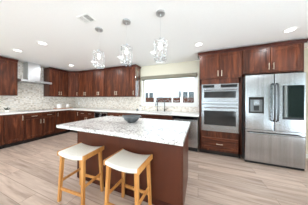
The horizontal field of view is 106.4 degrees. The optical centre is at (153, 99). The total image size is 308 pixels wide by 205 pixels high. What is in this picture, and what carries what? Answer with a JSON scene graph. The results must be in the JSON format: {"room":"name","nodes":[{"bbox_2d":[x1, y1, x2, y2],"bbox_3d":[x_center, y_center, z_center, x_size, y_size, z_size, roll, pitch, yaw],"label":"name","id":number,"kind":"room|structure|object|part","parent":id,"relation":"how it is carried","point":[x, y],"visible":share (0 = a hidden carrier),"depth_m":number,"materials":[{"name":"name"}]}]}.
{"room":"kitchen","nodes":[
{"label":"kitchen","id":0,"kind":"room"},
{"bbox_2d":[0,0,307,70],"bbox_3d":[-0.763,-1.213,0.298,9.130,0.100,7.482,0,0,21],"label":"ceiling","id":1,"kind":"structure","parent":0,"point":[216,24],"depth_m":1.85,"materials":[{"name":"paint"}]},
{"bbox_2d":[76,13,95,23],"bbox_3d":[-0.970,-1.159,1.652,0.210,0.007,0.150,0,0,21],"label":"ceiling vent","id":2,"kind":"object","parent":1,"relation":"in","point":[86,18],"visible":1,"depth_m":1.65,"materials":[{"name":"white metal"}]},
{"bbox_2d":[93,27,104,67],"bbox_3d":[-0.907,-0.843,1.895,0.170,0.640,0.177,0,0,21],"label":"pendant light","id":3,"kind":"object","parent":1,"relation":"hanging from","point":[98,29],"visible":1,"depth_m":1.88,"materials":[{"name":"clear glass"}]},
{"bbox_2d":[120,18,131,65],"bbox_3d":[-0.406,-0.840,1.702,0.170,0.640,0.177,0,0,21],"label":"pendant light","id":4,"kind":"object","parent":1,"relation":"hanging from","point":[125,21],"visible":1,"depth_m":1.69,"materials":[{"name":"white"}]},
{"bbox_2d":[154,9,166,62],"bbox_3d":[0.085,-0.838,1.534,0.170,0.640,0.177,0,0,21],"label":"pendant light","id":5,"kind":"object","parent":1,"relation":"hanging from","point":[160,13],"visible":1,"depth_m":1.52,"materials":[{"name":"white"}]},
{"bbox_2d":[282,27,297,32],"bbox_3d":[2.237,-1.145,1.893,0.170,0.005,0.170,0,0,21],"label":"recessed light","id":6,"kind":"object","parent":1,"relation":"in","point":[291,29],"visible":1,"depth_m":1.88,"materials":[{"name":"white"}]},
{"bbox_2d":[0,132,307,204],"bbox_3d":[-0.776,1.327,0.298,9.130,0.100,7.482,0,0,21],"label":"floor","id":7,"kind":"structure","parent":0,"point":[29,172],"depth_m":1.81,"materials":[{"name":"brown wood"}]},
{"bbox_2d":[0,115,2,148],"bbox_3d":[-4.178,0.825,2.818,0.656,0.872,0.452,0,0,21],"label":"base cabinet","id":8,"kind":"object","parent":7,"relation":"on","point":[1,116],"visible":1,"depth_m":2.90,"materials":[{"name":"brown wood"}]},
{"bbox_3d":[-3.917,0.775,2.717,0.020,0.723,0.416,0,0,21],"label":"door","id":9,"kind":"part","parent":8,"relation":"part of","materials":[{"name":"brown wood"}]},
{"bbox_2d":[2,113,23,148],"bbox_3d":[-4.026,0.825,3.211,0.656,0.872,0.386,0,0,21],"label":"base cabinet","id":10,"kind":"object","parent":7,"relation":"on","point":[13,124],"visible":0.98,"depth_m":3.09,"materials":[{"name":"brown wood"}]},
{"bbox_2d":[23,111,54,143],"bbox_3d":[-3.818,0.826,3.749,0.656,0.872,0.764,0,0,21],"label":"base cabinet","id":11,"kind":"object","parent":7,"relation":"on","point":[38,125],"visible":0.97,"depth_m":3.58,"materials":[{"name":"brown wood"}]},
{"bbox_3d":[-3.623,0.489,3.476,0.020,0.148,0.362,0,0,21],"label":"drawer","id":12,"kind":"part","parent":11,"relation":"part of","materials":[{"name":"brown wood"}]},
{"bbox_3d":[-3.624,0.856,3.476,0.020,0.565,0.362,0,0,21],"label":"door","id":13,"kind":"part","parent":11,"relation":"part of","materials":[{"name":"brown wood"}]},
{"bbox_3d":[-3.489,0.490,3.821,0.020,0.148,0.362,0,0,21],"label":"drawer","id":14,"kind":"part","parent":11,"relation":"part of","materials":[{"name":"brown wood"}]},
{"bbox_3d":[-3.491,0.856,3.821,0.020,0.565,0.362,0,0,21],"label":"door","id":15,"kind":"part","parent":11,"relation":"part of","materials":[{"name":"brown wood"}]},
{"bbox_2d":[54,110,79,135],"bbox_3d":[-3.264,0.829,4.531,1.146,0.872,1.090,0,0,21],"label":"base cabinet","id":16,"kind":"object","parent":7,"relation":"on","point":[64,116],"visible":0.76,"depth_m":4.27,"materials":[{"name":"brown wood"}]},
{"bbox_3d":[-3.333,0.778,4.229,0.020,0.723,0.444,0,0,21],"label":"door","id":17,"kind":"part","parent":16,"relation":"part of","materials":[{"name":"brown wood"}]},
{"bbox_3d":[-3.003,0.780,4.353,0.500,0.723,0.020,0,0,21],"label":"door","id":18,"kind":"part","parent":16,"relation":"part of","materials":[{"name":"brown wood"}]},
{"bbox_2d":[0,107,198,116],"bbox_3d":[-1.629,0.379,3.035,5.254,0.040,2.690,0,0,21],"label":"countertop","id":19,"kind":"structure","parent":16,"relation":"on","point":[192,114],"depth_m":3.54,"materials":[{"name":"white stone"}]},
{"bbox_2d":[21,109,52,111],"bbox_3d":[-3.840,0.344,3.754,0.490,0.008,0.740,0,0,21],"label":"cooktop","id":20,"kind":"object","parent":19,"relation":"in","point":[38,109],"visible":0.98,"depth_m":3.64,"materials":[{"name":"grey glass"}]},
{"bbox_2d":[57,142,103,204],"bbox_3d":[-0.957,0.962,1.531,0.439,0.631,0.330,0,0,18],"label":"counter stool","id":21,"kind":"object","parent":7,"relation":"on","point":[80,151],"visible":1,"depth_m":1.45,"materials":[{"name":"brown wood"}]},
{"bbox_3d":[-1.175,0.984,1.456,0.056,0.584,0.053,0,0,18],"label":"leg","id":22,"kind":"part","parent":21,"relation":"part of","materials":[{"name":"brown wood"}]},
{"bbox_3d":[-1.003,1.114,1.393,0.379,0.030,0.018,0,0,18],"label":"foot rail","id":23,"kind":"part","parent":21,"relation":"part of","materials":[{"name":"brown wood"}]},
{"bbox_3d":[-0.956,0.681,1.531,0.392,0.066,0.328,0,0,18],"label":"seat","id":24,"kind":"part","parent":21,"relation":"part of","materials":[{"name":"beige fabric"}]},
{"bbox_3d":[-1.088,0.985,1.719,0.056,0.584,0.053,0,0,18],"label":"leg","id":25,"kind":"part","parent":21,"relation":"part of","materials":[{"name":"brown wood"}]},
{"bbox_3d":[-0.827,0.986,1.342,0.056,0.584,0.053,0,0,18],"label":"leg","id":26,"kind":"part","parent":21,"relation":"part of","materials":[{"name":"brown wood"}]},
{"bbox_3d":[-0.913,1.115,1.668,0.379,0.030,0.018,0,0,18],"label":"foot rail","id":27,"kind":"part","parent":21,"relation":"part of","materials":[{"name":"brown wood"}]},
{"bbox_3d":[-0.758,0.674,1.466,0.023,0.054,0.330,0,0,18],"label":"seat rail","id":28,"kind":"part","parent":21,"relation":"part of","materials":[{"name":"brown wood"}]},
{"bbox_3d":[-0.741,0.986,1.605,0.056,0.584,0.053,0,0,18],"label":"leg","id":29,"kind":"part","parent":21,"relation":"part of","materials":[{"name":"brown wood"}]},
{"bbox_2d":[80,111,94,120],"bbox_3d":[-2.306,0.834,4.383,0.742,0.872,0.656,0,0,21],"label":"base cabinet","id":30,"kind":"object","parent":7,"relation":"on","point":[84,115],"visible":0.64,"depth_m":4.12,"materials":[{"name":"brown wood"}]},
{"bbox_2d":[94,111,107,117],"bbox_3d":[-1.692,0.839,4.133,0.577,0.868,0.648,0,0,21],"label":"beverage cooler","id":31,"kind":"object","parent":7,"relation":"on","point":[97,114],"visible":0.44,"depth_m":3.87,"materials":[{"name":"black glass"}]},
{"bbox_2d":[108,112,126,116],"bbox_3d":[-1.080,0.840,3.910,0.720,0.872,0.656,0,0,21],"label":"base cabinet","id":32,"kind":"object","parent":7,"relation":"on","point":[109,113],"visible":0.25,"depth_m":3.65,"materials":[{"name":"brown wood"}]},
{"bbox_2d":[103,148,152,204],"bbox_3d":[-0.281,0.965,1.305,0.439,0.631,0.330,0,0,22],"label":"counter stool","id":33,"kind":"object","parent":7,"relation":"on","point":[123,160],"visible":1,"depth_m":1.25,"materials":[{"name":"brown wood"}]},
{"bbox_3d":[-0.503,0.987,1.246,0.056,0.584,0.053,0,0,22],"label":"leg","id":34,"kind":"part","parent":33,"relation":"part of","materials":[{"name":"brown wood"}]},
{"bbox_3d":[-0.473,0.676,1.383,0.023,0.054,0.330,0,0,22],"label":"seat rail","id":35,"kind":"part","parent":33,"relation":"part of","materials":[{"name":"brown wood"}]},
{"bbox_3d":[-0.399,0.988,1.502,0.056,0.584,0.053,0,0,22],"label":"leg","id":36,"kind":"part","parent":33,"relation":"part of","materials":[{"name":"brown wood"}]},
{"bbox_3d":[-0.280,0.685,1.305,0.392,0.066,0.328,0,0,22],"label":"seat","id":37,"kind":"part","parent":33,"relation":"part of","materials":[{"name":"beige fabric"}]},
{"bbox_3d":[-0.228,1.118,1.439,0.379,0.030,0.018,0,0,22],"label":"foot rail","id":38,"kind":"part","parent":33,"relation":"part of","materials":[{"name":"brown wood"}]},
{"bbox_3d":[-0.164,0.989,1.108,0.056,0.584,0.053,0,0,22],"label":"leg","id":39,"kind":"part","parent":33,"relation":"part of","materials":[{"name":"brown wood"}]},
{"bbox_3d":[-0.087,0.678,1.227,0.023,0.054,0.330,0,0,22],"label":"seat rail","id":40,"kind":"part","parent":33,"relation":"part of","materials":[{"name":"brown wood"}]},
{"bbox_3d":[-0.060,0.990,1.365,0.056,0.584,0.053,0,0,22],"label":"leg","id":41,"kind":"part","parent":33,"relation":"part of","materials":[{"name":"brown wood"}]},
{"bbox_2d":[77,131,187,204],"bbox_3d":[-0.345,0.843,1.913,1.702,0.873,0.708,0,0,21],"label":"kitchen island","id":42,"kind":"object","parent":7,"relation":"on","point":[169,163],"visible":0.51,"depth_m":1.45,"materials":[{"name":"brown wood"}]},
{"bbox_2d":[56,116,189,145],"bbox_3d":[-0.387,0.385,1.795,1.764,0.041,1.012,0,0,21],"label":"island countertop","id":43,"kind":"structure","parent":42,"relation":"on","point":[173,132],"depth_m":1.47,"materials":[{"name":"white stone"}]},
{"bbox_2d":[122,115,140,122],"bbox_3d":[-0.365,0.310,1.877,0.299,0.106,0.299,0,0,-28],"label":"bowl","id":44,"kind":"object","parent":43,"relation":"on","point":[129,118],"visible":1,"depth_m":1.80,"materials":[{"name":"grey ceramic"}]},
{"bbox_3d":[-0.473,1.241,1.587,1.658,0.075,0.010,0,0,21],"label":"trim","id":45,"kind":"part","parent":42,"relation":"part of","materials":[{"name":"brown wood"}]},
{"bbox_3d":[0.440,0.847,1.613,0.022,0.873,0.702,0,0,21],"label":"panel","id":46,"kind":"part","parent":42,"relation":"part of","materials":[{"name":"brown wood"}]},
{"bbox_2d":[140,114,172,119],"bbox_3d":[0.137,0.846,3.440,0.958,0.872,0.656,0,0,21],"label":"base cabinet","id":47,"kind":"object","parent":7,"relation":"on","point":[148,116],"visible":0.16,"depth_m":3.16,"materials":[{"name":"brown wood"}]},
{"bbox_2d":[173,116,197,151],"bbox_3d":[0.868,0.851,3.136,0.612,0.868,0.645,0,0,21],"label":"dishwasher","id":48,"kind":"object","parent":7,"relation":"on","point":[193,129],"visible":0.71,"depth_m":2.82,"materials":[{"name":"silver metal"}]},
{"bbox_3d":[0.776,0.454,2.893,0.606,0.071,0.026,0,0,21],"label":"control panel","id":49,"kind":"part","parent":48,"relation":"part of","materials":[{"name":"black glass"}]},
{"bbox_2d":[198,47,242,157],"bbox_3d":[1.574,0.083,2.894,0.893,2.412,0.658,0,0,21],"label":"tall cabinet","id":50,"kind":"object","parent":7,"relation":"on","point":[224,66],"visible":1,"depth_m":2.61,"materials":[{"name":"brown wood"}]},
{"bbox_3d":[1.303,-0.768,2.700,0.406,0.560,0.020,0,0,21],"label":"door","id":51,"kind":"part","parent":50,"relation":"part of","materials":[{"name":"brown wood"}]},
{"bbox_2d":[201,104,238,132],"bbox_3d":[1.560,0.414,2.825,0.744,0.630,0.599,0,0,21],"label":"wall oven","id":52,"kind":"object","parent":50,"relation":"in","point":[214,117],"visible":0.98,"depth_m":2.59,"materials":[{"name":"silver metal"}]},
{"bbox_3d":[1.472,0.418,2.598,0.634,0.330,0.002,0,0,21],"label":"glass","id":53,"kind":"part","parent":52,"relation":"part of","materials":[{"name":"black glass"}]},
{"bbox_3d":[1.468,0.178,2.583,0.644,0.022,0.079,0,0,21],"label":"handle","id":54,"kind":"part","parent":52,"relation":"part of","materials":[{"name":"silver metal"}]},
{"bbox_2d":[201,83,238,103],"bbox_3d":[1.555,-0.133,2.804,0.744,0.453,0.546,0,0,21],"label":"microwave","id":55,"kind":"object","parent":50,"relation":"in","point":[211,93],"visible":1,"depth_m":2.59,"materials":[{"name":"silver metal"}]},
{"bbox_3d":[1.479,-0.109,2.609,0.720,0.305,0.018,0,0,21],"label":"door","id":56,"kind":"part","parent":55,"relation":"part of","materials":[{"name":"silver metal"}]},
{"bbox_3d":[1.476,-0.116,2.600,0.634,0.148,0.002,0,0,21],"label":"glass","id":57,"kind":"part","parent":55,"relation":"part of","materials":[{"name":"black glass"}]},
{"bbox_3d":[1.470,-0.224,2.584,0.644,0.022,0.076,0,0,21],"label":"handle","id":58,"kind":"part","parent":55,"relation":"part of","materials":[{"name":"silver metal"}]},
{"bbox_3d":[1.486,1.007,2.626,0.730,0.262,0.020,0,0,21],"label":"drawer","id":59,"kind":"part","parent":50,"relation":"part of","materials":[{"name":"brown wood"}]},
{"bbox_3d":[1.528,-1.093,2.760,0.893,0.062,0.330,0,0,21],"label":"crown","id":60,"kind":"part","parent":50,"relation":"part of","materials":[{"name":"brown wood"}]},
{"bbox_3d":[1.689,-0.766,2.551,0.406,0.560,0.020,0,0,21],"label":"door","id":61,"kind":"part","parent":50,"relation":"part of","materials":[{"name":"brown wood"}]},
{"bbox_2d":[241,71,305,170],"bbox_3d":[2.405,0.388,2.493,0.900,1.810,0.770,0,0,21],"label":"refrigerator","id":62,"kind":"object","parent":7,"relation":"on","point":[273,105],"visible":0.98,"depth_m":2.19,"materials":[{"name":"grey metal"}]},
{"bbox_3d":[2.433,0.388,2.566,0.892,1.740,0.615,0,0,21],"label":"casing","id":63,"kind":"part","parent":62,"relation":"part of","materials":[{"name":"grey"}]},
{"bbox_3d":[2.104,0.049,2.321,0.461,1.085,0.070,0,0,21],"label":"door","id":64,"kind":"part","parent":62,"relation":"part of","materials":[{"name":"silver metal"}]},
{"bbox_3d":[2.271,0.052,2.177,0.028,0.746,0.083,0,0,21],"label":"handle","id":65,"kind":"part","parent":62,"relation":"part of","materials":[{"name":"grey metal"}]},
{"bbox_3d":[2.305,0.920,2.242,0.900,0.635,0.070,0,0,21],"label":"freezer drawer","id":66,"kind":"part","parent":62,"relation":"part of","materials":[{"name":"silver metal"}]},
{"bbox_3d":[2.318,0.052,2.159,0.028,0.746,0.083,0,0,21],"label":"handle","id":67,"kind":"part","parent":62,"relation":"part of","materials":[{"name":"grey metal"}]},
{"bbox_3d":[2.526,0.051,2.158,0.435,1.085,0.070,0,0,21],"label":"door","id":68,"kind":"part","parent":62,"relation":"part of","materials":[{"name":"silver metal"}]},
{"bbox_3d":[2.550,0.051,2.108,0.290,0.635,0.005,0,0,21],"label":"glass panel","id":69,"kind":"part","parent":62,"relation":"part of","materials":[{"name":"black glass"}]},
{"bbox_2d":[75,48,307,153],"bbox_3d":[0.550,0.064,3.718,8.850,2.440,0.151,0,0,21],"label":"wall","id":70,"kind":"structure","parent":0,"point":[129,103],"depth_m":3.84,"materials":[{"name":"paint"}]},
{"bbox_2d":[68,71,78,96],"bbox_3d":[-3.352,-0.630,4.871,0.726,1.034,0.527,0,0,21],"label":"upper cabinet","id":71,"kind":"object","parent":70,"relation":"attached to","point":[73,79],"visible":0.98,"depth_m":4.67,"materials":[{"name":"brown wood"}]},
{"bbox_2d":[78,70,92,96],"bbox_3d":[-2.646,-0.627,4.673,0.762,1.034,0.386,0,0,21],"label":"upper cabinet","id":72,"kind":"object","parent":70,"relation":"attached to","point":[85,77],"visible":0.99,"depth_m":4.51,"materials":[{"name":"brown wood"}]},
{"bbox_3d":[-2.869,-0.595,4.604,0.360,0.937,0.020,0,0,21],"label":"door","id":73,"kind":"part","parent":72,"relation":"part of","materials":[{"name":"brown wood"}]},
{"bbox_3d":[-2.527,-0.593,4.472,0.360,0.937,0.020,0,0,21],"label":"door","id":74,"kind":"part","parent":72,"relation":"part of","materials":[{"name":"brown wood"}]},
{"bbox_2d":[93,68,104,96],"bbox_3d":[-2.008,-0.624,4.427,0.600,1.034,0.386,0,0,21],"label":"upper cabinet","id":75,"kind":"object","parent":70,"relation":"attached to","point":[98,74],"visible":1,"depth_m":4.27,"materials":[{"name":"brown wood"}]},
{"bbox_3d":[-2.193,-0.591,4.343,0.279,0.937,0.020,0,0,21],"label":"door","id":76,"kind":"part","parent":75,"relation":"part of","materials":[{"name":"brown wood"}]},
{"bbox_3d":[-1.927,-0.590,4.241,0.279,0.937,0.020,0,0,21],"label":"door","id":77,"kind":"part","parent":75,"relation":"part of","materials":[{"name":"brown wood"}]},
{"bbox_2d":[104,65,129,96],"bbox_3d":[-1.242,-0.620,4.126,1.040,1.034,0.396,0,0,21],"label":"upper cabinet","id":78,"kind":"object","parent":70,"relation":"attached to","point":[117,79],"visible":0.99,"depth_m":3.96,"materials":[{"name":"brown wood"}]},
{"bbox_3d":[-1.531,-0.588,4.077,0.499,0.937,0.020,0,0,21],"label":"door","id":79,"kind":"part","parent":78,"relation":"part of","materials":[{"name":"brown wood"}]},
{"bbox_3d":[-1.296,-1.106,3.978,1.040,0.062,0.040,0,0,21],"label":"crown","id":80,"kind":"part","parent":78,"relation":"part of","materials":[{"name":"brown wood"}]},
{"bbox_3d":[-1.060,-0.586,3.895,0.499,0.937,0.020,0,0,21],"label":"door","id":81,"kind":"part","parent":78,"relation":"part of","materials":[{"name":"brown wood"}]},
{"bbox_2d":[129,64,140,96],"bbox_3d":[-0.634,-0.617,3.891,0.258,1.034,0.396,0,0,21],"label":"upper cabinet","id":82,"kind":"object","parent":70,"relation":"attached to","point":[135,70],"visible":1,"depth_m":3.77,"materials":[{"name":"brown wood"}]},
{"bbox_3d":[-0.707,-0.584,3.759,0.182,0.937,0.020,0,0,21],"label":"door","id":83,"kind":"part","parent":82,"relation":"part of","materials":[{"name":"brown wood"}]},
{"bbox_3d":[-0.538,-0.581,3.885,0.006,0.962,0.336,0,0,21],"label":"panel","id":84,"kind":"part","parent":82,"relation":"part of","materials":[{"name":"brown wood"}]},
{"bbox_2d":[141,73,197,106],"bbox_3d":[0.444,-0.282,3.728,1.830,0.990,0.130,0,0,21],"label":"window","id":85,"kind":"structure","parent":70,"relation":"in","point":[195,104],"depth_m":3.58,"materials":[{"name":"white paint"}]},
{"bbox_2d":[141,72,196,79],"bbox_3d":[0.408,-0.725,3.650,1.815,0.125,0.067,0,0,21],"label":"window shade","id":86,"kind":"object","parent":85,"relation":"attached to","point":[184,75],"visible":1,"depth_m":3.58,"materials":[{"name":"brown fabric"}]},
{"bbox_3d":[0.434,0.166,3.709,1.830,0.085,0.090,0,0,21],"label":"sill","id":87,"kind":"part","parent":85,"relation":"part of","materials":[{"name":"white paint"}]},
{"bbox_2d":[242,38,307,77],"bbox_3d":[2.456,0.087,2.554,0.991,2.412,0.658,0,0,21],"label":"upper cabinet","id":88,"kind":"object","parent":70,"relation":"attached to","point":[285,56],"visible":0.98,"depth_m":2.28,"materials":[{"name":"brown wood"}]},
{"bbox_3d":[2.117,-0.806,2.386,0.444,0.475,0.020,0,0,21],"label":"door","id":89,"kind":"part","parent":88,"relation":"part of","materials":[{"name":"brown wood"}]},
{"bbox_3d":[2.465,-1.088,2.563,0.991,0.062,0.638,0,0,21],"label":"crown","id":90,"kind":"part","parent":88,"relation":"part of","materials":[{"name":"brown wood"}]},
{"bbox_3d":[2.539,-0.804,2.223,0.444,0.475,0.020,0,0,21],"label":"door","id":91,"kind":"part","parent":88,"relation":"part of","materials":[{"name":"brown wood"}]},
{"bbox_3d":[2.880,0.095,2.422,0.025,2.400,0.598,0,0,21],"label":"panel","id":92,"kind":"part","parent":88,"relation":"part of","materials":[{"name":"brown wood"}]},
{"bbox_3d":[-4.963,0.037,1.917,0.140,2.440,7.482,0,0,21],"label":"wall","id":93,"kind":"structure","parent":0,"visible":0},
{"bbox_2d":[0,62,74,111],"bbox_3d":[-4.073,-0.412,4.006,0.010,1.513,2.640,0,0,21],"label":"wall","id":94,"kind":"structure","parent":93,"relation":"attached to","point":[30,96],"depth_m":3.86,"materials":[{"name":"stone"}]},
{"bbox_2d":[0,56,17,95],"bbox_3d":[-4.193,-0.635,3.163,0.386,1.034,0.520,0,0,21],"label":"upper cabinet","id":95,"kind":"object","parent":94,"relation":"attached to","point":[8,66],"visible":1,"depth_m":3.19,"materials":[{"name":"brown wood"}]},
{"bbox_3d":[-4.047,-1.120,3.108,0.040,0.062,0.520,0,0,21],"label":"crown","id":96,"kind":"part","parent":95,"relation":"part of","materials":[{"name":"brown wood"}]},
{"bbox_2d":[18,62,51,84],"bbox_3d":[-3.900,-0.854,3.733,0.503,0.645,0.744,0,0,21],"label":"range hood","id":97,"kind":"object","parent":94,"relation":"attached to","point":[31,71],"visible":0.97,"depth_m":3.65,"materials":[{"name":"grey metal"}]},
{"bbox_2d":[44,67,68,96],"bbox_3d":[-3.711,-0.632,4.413,0.386,1.034,0.655,0,0,21],"label":"upper cabinet","id":98,"kind":"object","parent":94,"relation":"attached to","point":[58,78],"visible":0.97,"depth_m":4.25,"materials":[{"name":"brown wood"}]},
{"bbox_3d":[-3.632,-0.598,4.215,0.020,0.937,0.306,0,0,21],"label":"door","id":99,"kind":"part","parent":98,"relation":"part of","materials":[{"name":"brown wood"}]},
{"bbox_3d":[-3.565,-1.117,4.358,0.040,0.062,0.655,0,0,21],"label":"crown","id":100,"kind":"part","parent":98,"relation":"part of","materials":[{"name":"brown wood"}]},
{"bbox_3d":[-3.520,-0.598,4.507,0.020,0.937,0.306,0,0,21],"label":"door","id":101,"kind":"part","parent":98,"relation":"part of","materials":[{"name":"brown wood"}]},
{"label":"outside","id":102,"kind":"structure","parent":0,"visible":0},
{"bbox_3d":[2.838,1.595,7.371,18.000,0.100,8.198,0,0,21],"label":"ground","id":103,"kind":"structure","parent":102,"visible":0},
{"bbox_2d":[146,77,193,100],"bbox_3d":[1.525,-1.462,8.097,15.000,6.000,0.400,0,0,21],"label":"neighbor house","id":104,"kind":"structure","parent":103,"relation":"on","point":[175,87],"depth_m":8.10,"materials":[{"name":"white paint"}]},
{"bbox_3d":[-0.373,-0.151,8.709,0.730,0.760,0.019,0,0,21],"label":"pane","id":105,"kind":"part","parent":104,"relation":"part of","materials":[{"name":"grey glass"}]},
{"bbox_3d":[2.290,-0.148,7.680,0.700,0.780,0.019,0,0,21],"label":"pane","id":106,"kind":"part","parent":104,"relation":"part of","materials":[{"name":"grey glass"}]},
{"bbox_2d":[146,97,193,102],"bbox_3d":[0.633,0.649,6.647,6.000,1.610,0.100,0,0,21],"label":"fence","id":107,"kind":"object","parent":103,"relation":"on","point":[181,99],"visible":0.19,"depth_m":6.44,"materials":[{"name":"brown wood"}]},
{"bbox_3d":[-1.067,0.633,7.303,2.355,1.525,0.060,0,0,21],"label":"board panel","id":108,"kind":"part","parent":107,"relation":"part of","materials":[{"name":"brown wood"}]},
{"bbox_3d":[0.573,0.641,6.670,0.940,1.525,0.060,0,0,21],"label":"board panel","id":109,"kind":"part","parent":107,"relation":"part of","materials":[{"name":"brown wood"}]},
{"bbox_3d":[1.261,0.645,6.405,0.415,1.525,0.060,0,0,21],"label":"board panel","id":110,"kind":"part","parent":107,"relation":"part of","materials":[{"name":"brown wood"}]},
{"bbox_3d":[2.499,0.651,5.927,2.000,1.525,0.060,0,0,21],"label":"board panel","id":111,"kind":"part","parent":107,"relation":"part of","materials":[{"name":"brown wood"}]}
]}

